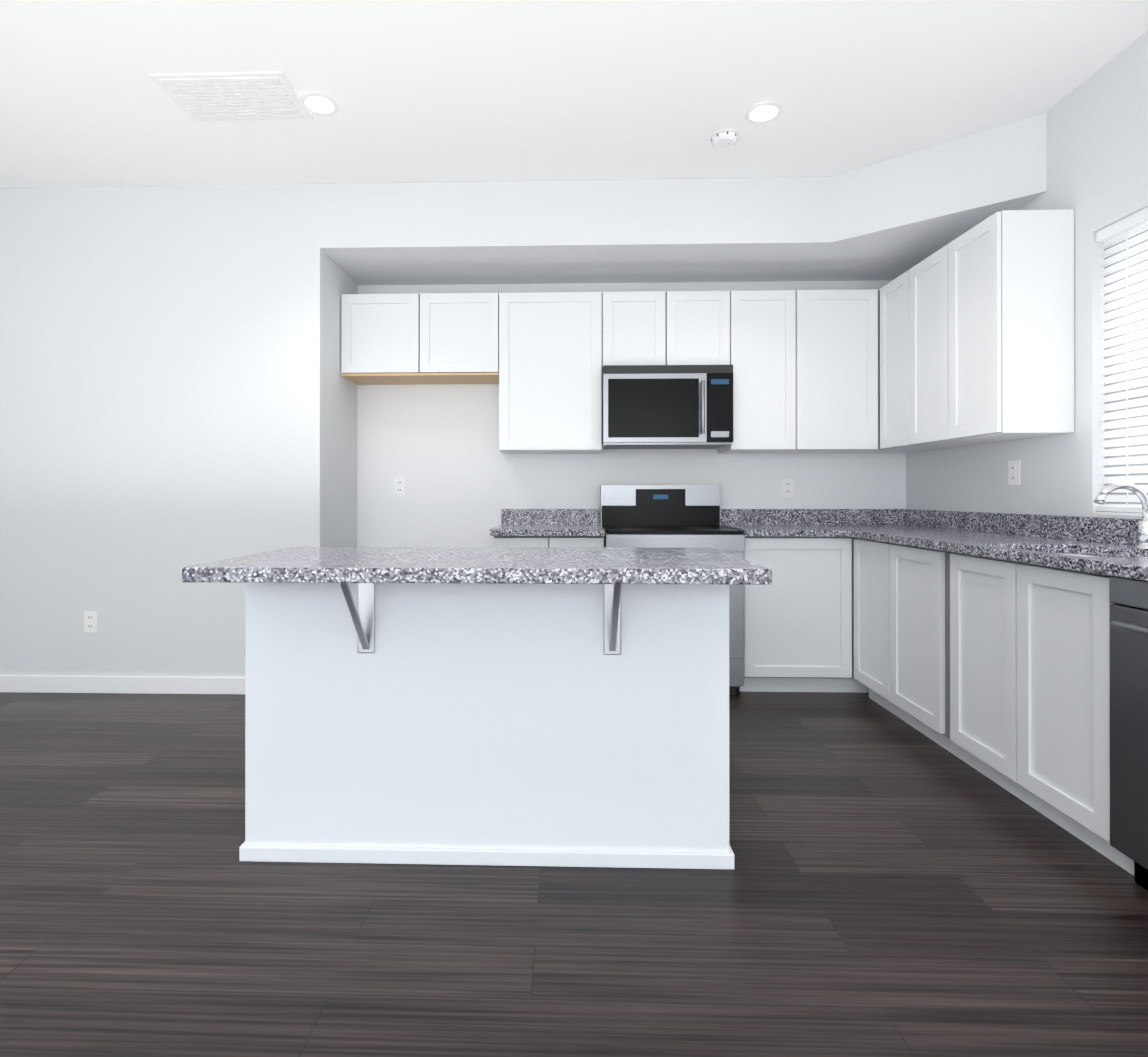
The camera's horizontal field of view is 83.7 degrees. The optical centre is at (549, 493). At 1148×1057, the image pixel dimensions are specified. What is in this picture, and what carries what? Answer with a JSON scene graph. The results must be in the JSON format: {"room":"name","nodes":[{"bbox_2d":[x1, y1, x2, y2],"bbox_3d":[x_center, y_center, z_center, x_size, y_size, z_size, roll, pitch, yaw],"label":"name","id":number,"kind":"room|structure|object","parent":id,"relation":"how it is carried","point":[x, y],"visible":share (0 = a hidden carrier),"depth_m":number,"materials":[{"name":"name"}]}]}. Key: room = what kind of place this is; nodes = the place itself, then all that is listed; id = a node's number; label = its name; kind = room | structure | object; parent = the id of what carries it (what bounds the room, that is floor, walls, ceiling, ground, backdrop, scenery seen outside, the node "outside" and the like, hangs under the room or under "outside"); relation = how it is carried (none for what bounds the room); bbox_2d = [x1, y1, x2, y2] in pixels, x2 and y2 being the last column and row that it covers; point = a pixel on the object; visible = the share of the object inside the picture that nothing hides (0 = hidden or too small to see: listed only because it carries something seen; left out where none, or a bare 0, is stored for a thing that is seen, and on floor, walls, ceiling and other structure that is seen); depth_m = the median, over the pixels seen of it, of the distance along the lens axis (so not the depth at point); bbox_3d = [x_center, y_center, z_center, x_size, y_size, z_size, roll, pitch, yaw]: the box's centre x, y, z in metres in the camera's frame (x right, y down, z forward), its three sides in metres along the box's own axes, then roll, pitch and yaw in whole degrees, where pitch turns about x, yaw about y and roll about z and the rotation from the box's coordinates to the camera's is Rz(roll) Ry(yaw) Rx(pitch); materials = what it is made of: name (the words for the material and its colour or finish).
{"room":"kitchen","nodes":[
{"label":"kitchen","id":0,"kind":"room"},
{"bbox_2d":[0,184,357,676],"bbox_3d":[-2.487,-0.303,3.993,2.440,2.850,0.780,0,0,2],"label":"wall","id":1,"kind":"structure","parent":0,"point":[178,392],"depth_m":3.60,"materials":[{"name":"white paint"}]},
{"bbox_2d":[84,611,97,631],"bbox_3d":[-2.578,0.721,3.599,0.075,0.118,0.009,0,0,2],"label":"outlet","id":2,"kind":"object","parent":1,"relation":"attached to","point":[90,621],"visible":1,"depth_m":3.60,"materials":[{"name":"white plastic"}]},
{"bbox_2d":[0,675,244,694],"bbox_3d":[-2.406,1.074,3.593,2.283,0.095,0.016,0,0,2],"label":"baseboard","id":3,"kind":"structure","parent":1,"relation":"attached to","point":[116,684],"depth_m":3.56,"materials":[{"name":"white wood"}]},
{"bbox_2d":[0,688,1147,1056],"bbox_3d":[-0.741,1.146,0.539,6.130,0.060,7.580,0,0,2],"label":"floor","id":4,"kind":"structure","parent":0,"point":[892,886],"depth_m":1.66,"materials":[{"name":"brown wood"}]},
{"bbox_2d":[239,583,734,869],"bbox_3d":[-0.193,0.676,2.000,1.494,0.884,0.570,0,0,2],"label":"kitchen island","id":5,"kind":"object","parent":4,"relation":"on","point":[536,706],"depth_m":1.93,"materials":[{"name":"white paint"}]},
{"bbox_2d":[182,547,771,586],"bbox_3d":[-0.186,0.213,1.978,1.524,0.038,0.664,0,0,2],"label":"island countertop","id":6,"kind":"structure","parent":5,"relation":"on","point":[548,566],"depth_m":1.69,"materials":[{"name":"grey stone"}]},
{"bbox_2d":[494,537,603,546],"bbox_3d":[0.006,0.679,3.868,0.621,0.885,0.598,0,0,2],"label":"base cabinet","id":7,"kind":"object","parent":4,"relation":"on","point":[498,541],"depth_m":3.57,"materials":[{"name":"white wood"}]},
{"bbox_2d":[490,525,604,536],"bbox_3d":[-0.002,0.218,3.852,0.636,0.036,0.633,0,0,2],"label":"countertop","id":8,"kind":"structure","parent":7,"relation":"on","point":[501,530],"depth_m":3.54,"materials":[{"name":"grey stone"}]},
{"bbox_2d":[600,485,744,694],"bbox_3d":[0.699,0.534,3.796,0.754,1.175,0.702,0,0,2],"label":"range","id":9,"kind":"object","parent":4,"relation":"on","point":[659,516],"visible":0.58,"depth_m":4.05,"materials":[{"name":"silver metal"}]},
{"bbox_2d":[736,533,845,691],"bbox_3d":[1.679,0.679,3.787,1.192,0.885,0.664,0,0,2],"label":"base cabinet","id":10,"kind":"object","parent":4,"relation":"on","point":[795,625],"depth_m":3.54,"materials":[{"name":"white wood"}]},
{"bbox_2d":[720,525,849,532],"bbox_3d":[1.364,0.218,3.813,0.562,0.036,0.633,0,0,2],"label":"countertop","id":11,"kind":"structure","parent":10,"relation":"on","point":[745,528],"depth_m":3.58,"materials":[{"name":"grey stone"}]},
{"bbox_2d":[846,533,893,713],"bbox_3d":[1.931,0.678,3.288,0.660,0.885,0.472,0,0,2],"label":"base cabinet","id":12,"kind":"object","parent":4,"relation":"on","point":[869,560],"depth_m":3.34,"materials":[{"name":"white wood"}]},
{"bbox_2d":[894,545,937,743],"bbox_3d":[1.952,0.678,2.914,0.596,0.885,0.522,0,0,2],"label":"base cabinet","id":13,"kind":"object","parent":4,"relation":"on","point":[915,570],"depth_m":2.91,"materials":[{"name":"white wood"}]},
{"bbox_2d":[938,549,997,783],"bbox_3d":[1.938,0.677,2.412,0.596,0.885,0.482,0,0,2],"label":"base cabinet","id":14,"kind":"object","parent":4,"relation":"on","point":[979,642],"depth_m":2.52,"materials":[{"name":"white wood"}]},
{"bbox_2d":[998,561,1133,875],"bbox_3d":[1.928,0.676,2.069,0.596,0.885,0.455,0,0,2],"label":"base cabinet","id":15,"kind":"object","parent":4,"relation":"on","point":[1054,624],"depth_m":2.07,"materials":[{"name":"white wood"}]},
{"bbox_2d":[830,525,1147,580],"bbox_3d":[1.927,0.216,2.659,0.631,0.036,2.908,0,0,2],"label":"countertop","id":16,"kind":"structure","parent":15,"relation":"on","point":[1018,547],"depth_m":2.49,"materials":[{"name":"grey stone"}]},
{"bbox_2d":[1046,549,1133,556],"bbox_3d":[1.852,0.322,2.237,0.399,0.202,0.545,0,0,2],"label":"sink","id":17,"kind":"object","parent":16,"relation":"in","point":[1081,552],"depth_m":2.41,"materials":[{"name":"silver metal"}]},
{"bbox_2d":[1094,482,1147,549],"bbox_3d":[2.008,0.077,2.206,0.206,0.237,0.109,0,0,2],"label":"faucet","id":18,"kind":"object","parent":16,"relation":"on","point":[1107,490],"visible":1,"depth_m":2.22,"materials":[{"name":"silver metal"}]},
{"bbox_2d":[1109,576,1147,890],"bbox_3d":[1.879,0.676,1.538,0.651,0.883,0.601,0,0,2],"label":"dishwasher","id":19,"kind":"object","parent":4,"relation":"on","point":[1128,613],"visible":0.92,"depth_m":1.78,"materials":[{"name":"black metal"}]},
{"bbox_2d":[0,0,1147,187],"bbox_3d":[-0.741,-1.784,0.544,6.130,0.100,7.580,0,0,2],"label":"ceiling","id":20,"kind":"structure","parent":0,"point":[470,90],"depth_m":2.69,"materials":[{"name":"white paint"}]},
{"bbox_2d":[148,72,312,120],"bbox_3d":[-1.371,-1.724,2.793,0.560,0.012,0.320,0,0,2],"label":"ceiling vent","id":21,"kind":"object","parent":20,"relation":"in","point":[233,96],"visible":1,"depth_m":2.77,"materials":[{"name":"white metal"}]},
{"bbox_2d":[300,93,339,115],"bbox_3d":[-1.020,-1.725,2.843,0.170,0.002,0.170,0,0,2],"label":"recessed light","id":22,"kind":"object","parent":20,"relation":"in","point":[321,104],"visible":1,"depth_m":2.84,"materials":[{"name":"white plastic"}]},
{"bbox_2d":[710,128,738,147],"bbox_3d":[0.849,-1.710,3.100,0.135,0.037,0.135,0,0,2],"label":"smoke detector","id":23,"kind":"object","parent":20,"relation":"attached to","point":[725,138],"visible":1,"depth_m":3.07,"materials":[{"name":"white plastic"}]},
{"bbox_2d":[744,102,782,123],"bbox_3d":[0.973,-1.725,2.906,0.170,0.002,0.170,0,0,2],"label":"recessed light","id":24,"kind":"object","parent":20,"relation":"in","point":[760,113],"visible":1,"depth_m":2.90,"materials":[{"name":"white plastic"}]},
{"bbox_2d":[357,280,905,546],"bbox_3d":[0.586,-0.302,4.225,3.690,2.850,0.140,0,0,2],"label":"wall","id":25,"kind":"structure","parent":0,"point":[436,446],"depth_m":4.18,"materials":[{"name":"white paint"}]},
{"bbox_2d":[394,477,404,494],"bbox_3d":[-0.981,-0.048,4.195,0.075,0.118,0.009,0,0,2],"label":"outlet","id":26,"kind":"object","parent":25,"relation":"attached to","point":[399,485],"visible":1,"depth_m":4.19,"materials":[{"name":"white plastic"}]},
{"bbox_2d":[341,293,500,384],"bbox_3d":[-0.781,-0.971,4.031,0.962,0.485,0.323,0,0,2],"label":"upper cabinet","id":27,"kind":"object","parent":25,"relation":"attached to","point":[423,338],"depth_m":3.88,"materials":[{"name":"white wood"}]},
{"bbox_2d":[497,292,604,453],"bbox_3d":[0.011,-0.735,4.008,0.623,0.956,0.323,0,0,2],"label":"upper cabinet","id":28,"kind":"object","parent":25,"relation":"attached to","point":[549,380],"depth_m":3.86,"materials":[{"name":"white wood"}]},
{"bbox_2d":[605,291,728,364],"bbox_3d":[0.705,-0.984,3.989,0.764,0.458,0.323,0,0,2],"label":"upper cabinet","id":29,"kind":"object","parent":25,"relation":"attached to","point":[643,327],"depth_m":3.83,"materials":[{"name":"white wood"}]},
{"bbox_2d":[602,365,732,448],"bbox_3d":[0.702,-0.519,3.925,0.758,0.467,0.447,0,0,2],"label":"microwave","id":30,"kind":"object","parent":29,"relation":"attached to","point":[667,406],"visible":0.98,"depth_m":3.75,"materials":[{"name":"silver metal"}]},
{"bbox_2d":[502,509,905,524],"bbox_3d":[0.978,0.150,4.131,2.578,0.100,0.020,0,0,2],"label":"backsplash","id":31,"kind":"structure","parent":25,"relation":"attached to","point":[509,516],"depth_m":4.11,"materials":[{"name":"grey stone"}]},
{"bbox_2d":[782,478,793,496],"bbox_3d":[1.538,-0.038,4.122,0.075,0.118,0.009,0,0,2],"label":"electrical outlet","id":32,"kind":"object","parent":25,"relation":"attached to","point":[787,487],"visible":1,"depth_m":4.12,"materials":[{"name":"white plastic"}]},
{"bbox_2d":[718,289,872,453],"bbox_3d":[1.683,-0.735,3.928,1.195,0.956,0.388,0,0,2],"label":"upper cabinet","id":33,"kind":"object","parent":25,"relation":"attached to","point":[801,360],"depth_m":3.81,"materials":[{"name":"white wood"}]},
{"bbox_2d":[320,112,1046,284],"bbox_3d":[0.496,-1.548,3.555,3.550,0.359,1.209,0,0,2],"label":"soffit","id":34,"kind":"structure","parent":0,"point":[893,218],"depth_m":3.53,"materials":[{"name":"white paint"}]},
{"bbox_2d":[906,31,1147,518],"bbox_3d":[2.253,-0.309,0.456,0.140,2.850,7.580,0,0,2],"label":"wall","id":35,"kind":"structure","parent":0,"point":[1097,151],"depth_m":2.71,"materials":[{"name":"white paint"}]},
{"bbox_2d":[873,209,1073,452],"bbox_3d":[2.069,-0.737,3.270,0.386,0.956,1.055,0,0,2],"label":"upper cabinet","id":36,"kind":"object","parent":35,"relation":"attached to","point":[966,338],"depth_m":2.88,"materials":[{"name":"white wood"}]},
{"bbox_2d":[1008,460,1019,484],"bbox_3d":[2.254,-0.100,3.106,0.009,0.118,0.075,0,0,2],"label":"outlet","id":37,"kind":"object","parent":35,"relation":"attached to","point":[1013,472],"visible":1,"depth_m":3.10,"materials":[{"name":"white plastic"}]},
{"bbox_2d":[906,509,1141,544],"bbox_3d":[2.234,0.148,2.650,0.018,0.100,2.908,0,0,2],"label":"backsplash","id":38,"kind":"structure","parent":35,"relation":"attached to","point":[1123,531],"depth_m":2.93,"materials":[{"name":"grey stone"}]},
{"bbox_2d":[1093,227,1147,516],"bbox_3d":[2.296,-0.496,2.205,0.124,1.170,0.880,0,0,2],"label":"window","id":39,"kind":"structure","parent":35,"relation":"in","point":[1136,514],"depth_m":2.54,"materials":[{"name":"white"}]},
{"bbox_2d":[1096,207,1147,511],"bbox_3d":[2.272,-0.504,2.206,0.050,1.151,0.872,0,0,2],"label":"window blinds","id":40,"kind":"object","parent":39,"relation":"attached to","point":[1125,391],"visible":0.98,"depth_m":2.53,"materials":[{"name":"plastic"}]}
]}

